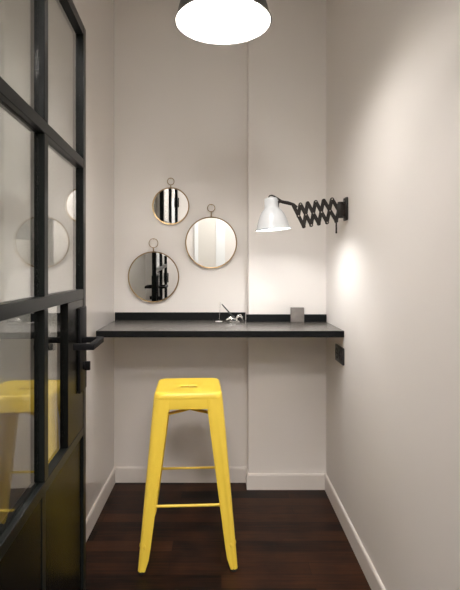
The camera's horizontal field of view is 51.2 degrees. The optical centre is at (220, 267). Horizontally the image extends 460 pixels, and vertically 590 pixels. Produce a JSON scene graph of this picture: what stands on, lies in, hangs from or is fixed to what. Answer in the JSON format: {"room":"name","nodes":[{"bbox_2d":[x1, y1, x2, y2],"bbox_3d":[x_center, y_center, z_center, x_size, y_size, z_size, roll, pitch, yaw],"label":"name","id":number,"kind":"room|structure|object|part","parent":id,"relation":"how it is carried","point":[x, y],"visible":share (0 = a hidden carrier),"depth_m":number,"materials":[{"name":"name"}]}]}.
{"room":"small home office","nodes":[
{"label":"small home office","id":0,"kind":"room"},
{"bbox_2d":[0,0,113,522],"bbox_3d":[-0.710,-0.240,1.851,0.100,3.120,2.222,0,0,0],"label":"wall","id":1,"kind":"structure","parent":0,"point":[97,16],"depth_m":1.90,"materials":[{"name":"paint"}]},
{"bbox_2d":[86,467,115,541],"bbox_3d":[-0.654,1.273,1.881,0.011,0.094,2.162,0,0,0],"label":"baseboard","id":2,"kind":"structure","parent":1,"relation":"attached to","point":[95,511],"depth_m":2.57,"materials":[{"name":"paint"}]},
{"bbox_2d":[114,0,325,473],"bbox_3d":[-0.016,-0.240,2.964,1.488,3.120,0.196,0,0,0],"label":"wall","id":3,"kind":"structure","parent":0,"point":[234,127],"depth_m":2.96,"materials":[{"name":"paint"}]},
{"bbox_2d":[128,238,178,301],"bbox_3d":[-0.413,0.015,2.949,0.313,0.393,0.034,0,2,-2],"label":"round mirror","id":4,"kind":"object","parent":3,"relation":"attached to","point":[153,276],"visible":1,"depth_m":2.94,"materials":[{"name":"white mirror"}]},
{"bbox_2d":[152,178,188,224],"bbox_3d":[-0.308,-0.410,2.951,0.229,0.288,0.024,0,1,0],"label":"round mirror","id":5,"kind":"object","parent":3,"relation":"attached to","point":[170,205],"visible":1,"depth_m":2.94,"materials":[{"name":"white mirror"}]},
{"bbox_2d":[185,204,236,268],"bbox_3d":[-0.060,-0.195,2.950,0.318,0.396,0.028,0,1,-1],"label":"round mirror","id":6,"kind":"object","parent":3,"relation":"attached to","point":[210,242],"visible":1,"depth_m":2.94,"materials":[{"name":"white mirror"}]},
{"bbox_2d":[96,312,343,336],"bbox_3d":[-0.012,0.314,2.704,1.280,0.082,0.516,0,0,0],"label":"desk","id":7,"kind":"object","parent":3,"relation":"attached to","point":[125,324],"visible":0.94,"depth_m":2.63,"materials":[{"name":"laminate"}]},
{"bbox_2d":[97,320,342,330],"bbox_3d":[-0.012,0.337,2.704,1.280,0.034,0.515,0,0,0],"label":"countertop","id":8,"kind":"structure","parent":7,"relation":"on","point":[117,325],"depth_m":2.63,"materials":[{"name":"laminate"}]},
{"bbox_2d":[226,314,242,321],"bbox_3d":[0.081,0.297,2.836,0.103,0.047,0.048,0,0,0],"label":"pen holder","id":9,"kind":"object","parent":7,"relation":"on","point":[239,315],"visible":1,"depth_m":2.83,"materials":[{"name":"silver metal"}]},
{"bbox_2d":[290,307,303,321],"bbox_3d":[0.451,0.277,2.838,0.078,0.086,0.024,0,0,0],"label":"concrete block","id":10,"kind":"object","parent":7,"relation":"on","point":[296,313],"visible":1,"depth_m":2.83,"materials":[{"name":"grey concrete"}]},
{"bbox_2d":[115,467,324,489],"bbox_3d":[-0.016,1.273,2.909,1.266,0.094,0.107,0,0,0],"label":"baseboard","id":11,"kind":"structure","parent":3,"relation":"attached to","point":[254,481],"depth_m":2.95,"materials":[{"name":"paint"}]},
{"bbox_2d":[86,483,370,589],"bbox_3d":[0.000,1.350,0.181,4.000,0.060,5.762,0,0,0],"label":"floor","id":12,"kind":"structure","parent":0,"point":[285,539],"depth_m":2.30,"materials":[{"name":"brown wood"}]},
{"bbox_2d":[138,378,237,574],"bbox_3d":[-0.154,0.939,2.288,0.434,0.763,0.434,0,0,-3],"label":"bar stool","id":13,"kind":"object","parent":12,"relation":"on","point":[178,394],"visible":1,"depth_m":2.12,"materials":[{"name":"yellow metal"}]},
{"bbox_3d":[-0.308,0.946,2.117,0.102,0.724,0.138,0,0,42],"label":"leg","id":14,"kind":"part","parent":13,"relation":"part of","materials":[{"name":"yellow metal"}]},
{"bbox_3d":[-0.325,0.946,2.442,0.138,0.724,0.102,0,0,42],"label":"leg","id":15,"kind":"part","parent":13,"relation":"part of","materials":[{"name":"yellow metal"}]},
{"bbox_3d":[-0.164,1.029,2.469,0.323,0.020,0.012,0,0,-3],"label":"foot rail","id":16,"kind":"part","parent":13,"relation":"part of","materials":[{"name":"yellow metal"}]},
{"bbox_3d":[-0.144,1.042,2.106,0.326,0.020,0.012,0,0,-3],"label":"foot rail","id":17,"kind":"part","parent":13,"relation":"part of","materials":[{"name":"yellow metal"}]},
{"bbox_3d":[-0.154,0.593,2.288,0.315,0.071,0.315,0,0,-3],"label":"seat","id":18,"kind":"part","parent":13,"relation":"part of","materials":[{"name":"yellow metal"}]},
{"bbox_3d":[0.017,0.946,2.134,0.138,0.724,0.102,0,0,42],"label":"leg","id":19,"kind":"part","parent":13,"relation":"part of","materials":[{"name":"yellow metal"}]},
{"bbox_2d":[326,0,459,589],"bbox_3d":[0.678,-0.240,1.803,0.100,3.120,2.126,0,0,0],"label":"wall","id":20,"kind":"structure","parent":0,"point":[393,66],"depth_m":1.72,"materials":[{"name":"paint"}]},
{"bbox_2d":[255,195,347,232],"bbox_3d":[0.399,-0.269,2.390,0.457,0.194,0.181,0,0,0],"label":"wall lamp","id":21,"kind":"object","parent":20,"relation":"attached to","point":[272,218],"visible":1,"depth_m":2.38,"materials":[{"name":"white metal"}]},
{"bbox_3d":[0.260,-0.269,2.390,0.178,0.168,0.179,0,0,0],"label":"lamp shade","id":22,"kind":"part","parent":21,"relation":"part of","materials":[{"name":"white metal"}]},
{"bbox_3d":[0.260,-0.192,2.390,0.180,0.018,0.181,0,0,0],"label":"rim trim","id":23,"kind":"part","parent":21,"relation":"part of","materials":[{"name":"white metal"}]},
{"bbox_3d":[0.308,-0.331,2.390,0.150,0.070,0.014,0,0,0],"label":"shade arm","id":24,"kind":"part","parent":21,"relation":"part of","materials":[{"name":"brown metal"}]},
{"bbox_3d":[0.618,-0.293,2.390,0.017,0.114,0.056,0,0,0],"label":"wall plate","id":25,"kind":"part","parent":21,"relation":"part of","materials":[{"name":"brown metal"}]},
{"bbox_2d":[335,344,343,365],"bbox_3d":[0.621,0.453,2.520,0.013,0.086,0.162,0,0,0],"label":"wall socket","id":26,"kind":"object","parent":20,"relation":"attached to","point":[339,351],"visible":1,"depth_m":2.50,"materials":[{"name":"black plastic"}]},
{"bbox_2d":[325,473,385,589],"bbox_3d":[0.623,1.273,1.833,0.011,0.094,2.066,0,0,0],"label":"baseboard","id":27,"kind":"structure","parent":20,"relation":"attached to","point":[374,581],"depth_m":2.22,"materials":[{"name":"paint"}]},
{"bbox_3d":[0.000,-1.830,0.181,4.000,0.060,5.762,0,0,0],"label":"ceiling","id":28,"kind":"structure","parent":0,"visible":0},
{"bbox_2d":[175,0,271,44],"bbox_3d":[0.008,-1.347,1.750,0.353,0.907,0.353,0,0,0],"label":"pendant lamp","id":29,"kind":"object","parent":28,"relation":"hanging from","point":[214,22],"visible":1,"depth_m":1.85,"materials":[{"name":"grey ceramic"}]},
{"bbox_3d":[0.008,-1.019,1.750,0.348,0.246,0.348,0,0,0],"label":"lamp shade","id":30,"kind":"part","parent":29,"relation":"part of","materials":[{"name":"grey ceramic"}]},
{"bbox_3d":[-0.570,-0.240,0.770,0.180,3.120,0.060,0,0,0],"label":"wall","id":31,"kind":"structure","parent":0,"visible":0},
{"bbox_2d":[0,0,103,589],"bbox_3d":[-0.475,0.230,1.264,0.192,2.165,0.912,0,0,-3],"label":"door","id":32,"kind":"structure","parent":31,"relation":"in","point":[43,535],"depth_m":1.30,"materials":[{"name":"black metal"}]},
{"bbox_3d":[-0.463,0.923,1.049,0.020,0.677,0.381,0,0,-3],"label":"panel","id":33,"kind":"part","parent":32,"relation":"part of","materials":[{"name":"black metal"}]},
{"bbox_3d":[-0.476,-0.366,1.269,0.036,0.033,0.821,0,0,-3],"label":"glazing rail","id":34,"kind":"part","parent":32,"relation":"part of","materials":[{"name":"black metal"}]},
{"bbox_3d":[-0.476,0.090,1.269,0.036,0.033,0.821,0,0,-3],"label":"glazing rail","id":35,"kind":"part","parent":32,"relation":"part of","materials":[{"name":"black metal"}]},
{"bbox_3d":[-0.476,0.570,1.269,0.036,0.030,0.821,0,0,-3],"label":"glazing rail","id":36,"kind":"part","parent":32,"relation":"part of","materials":[{"name":"black metal"}]},
{"bbox_3d":[-0.549,0.244,1.553,0.078,0.019,0.165,0,0,-3],"label":"lever handle","id":37,"kind":"part","parent":32,"relation":"part of","materials":[{"name":"black metal"}]},
{"bbox_3d":[-0.488,0.923,1.476,0.020,0.677,0.408,0,0,-3],"label":"panel","id":38,"kind":"part","parent":32,"relation":"part of","materials":[{"name":"black metal"}]},
{"bbox_3d":[-0.486,-0.138,1.476,0.006,0.424,0.408,0,0,-3],"label":"glass pane","id":39,"kind":"part","parent":32,"relation":"part of","materials":[{"name":"clear glass"}]},
{"bbox_3d":[-0.476,0.230,1.269,0.036,2.165,0.821,0,0,-3],"label":"rail","id":40,"kind":"part","parent":32,"relation":"part of","materials":[{"name":"black metal"}]},
{"bbox_3d":[-0.494,0.331,1.578,0.034,0.448,0.202,0,0,-3],"label":"lock panel","id":41,"kind":"part","parent":32,"relation":"part of","materials":[{"name":"black metal"}]},
{"bbox_3d":[-0.486,-0.600,1.476,0.006,0.434,0.408,0,0,-3],"label":"glass pane","id":42,"kind":"part","parent":32,"relation":"part of","materials":[{"name":"clear glass"}]},
{"bbox_3d":[-0.476,0.278,1.648,0.008,0.285,0.095,0,0,-3],"label":"handle plate","id":43,"kind":"part","parent":32,"relation":"part of","materials":[{"name":"black metal"}]},
{"bbox_3d":[-0.435,0.244,1.560,0.078,0.019,0.165,0,0,-3],"label":"lever handle","id":44,"kind":"part","parent":32,"relation":"part of","materials":[{"name":"black metal"}]}
]}

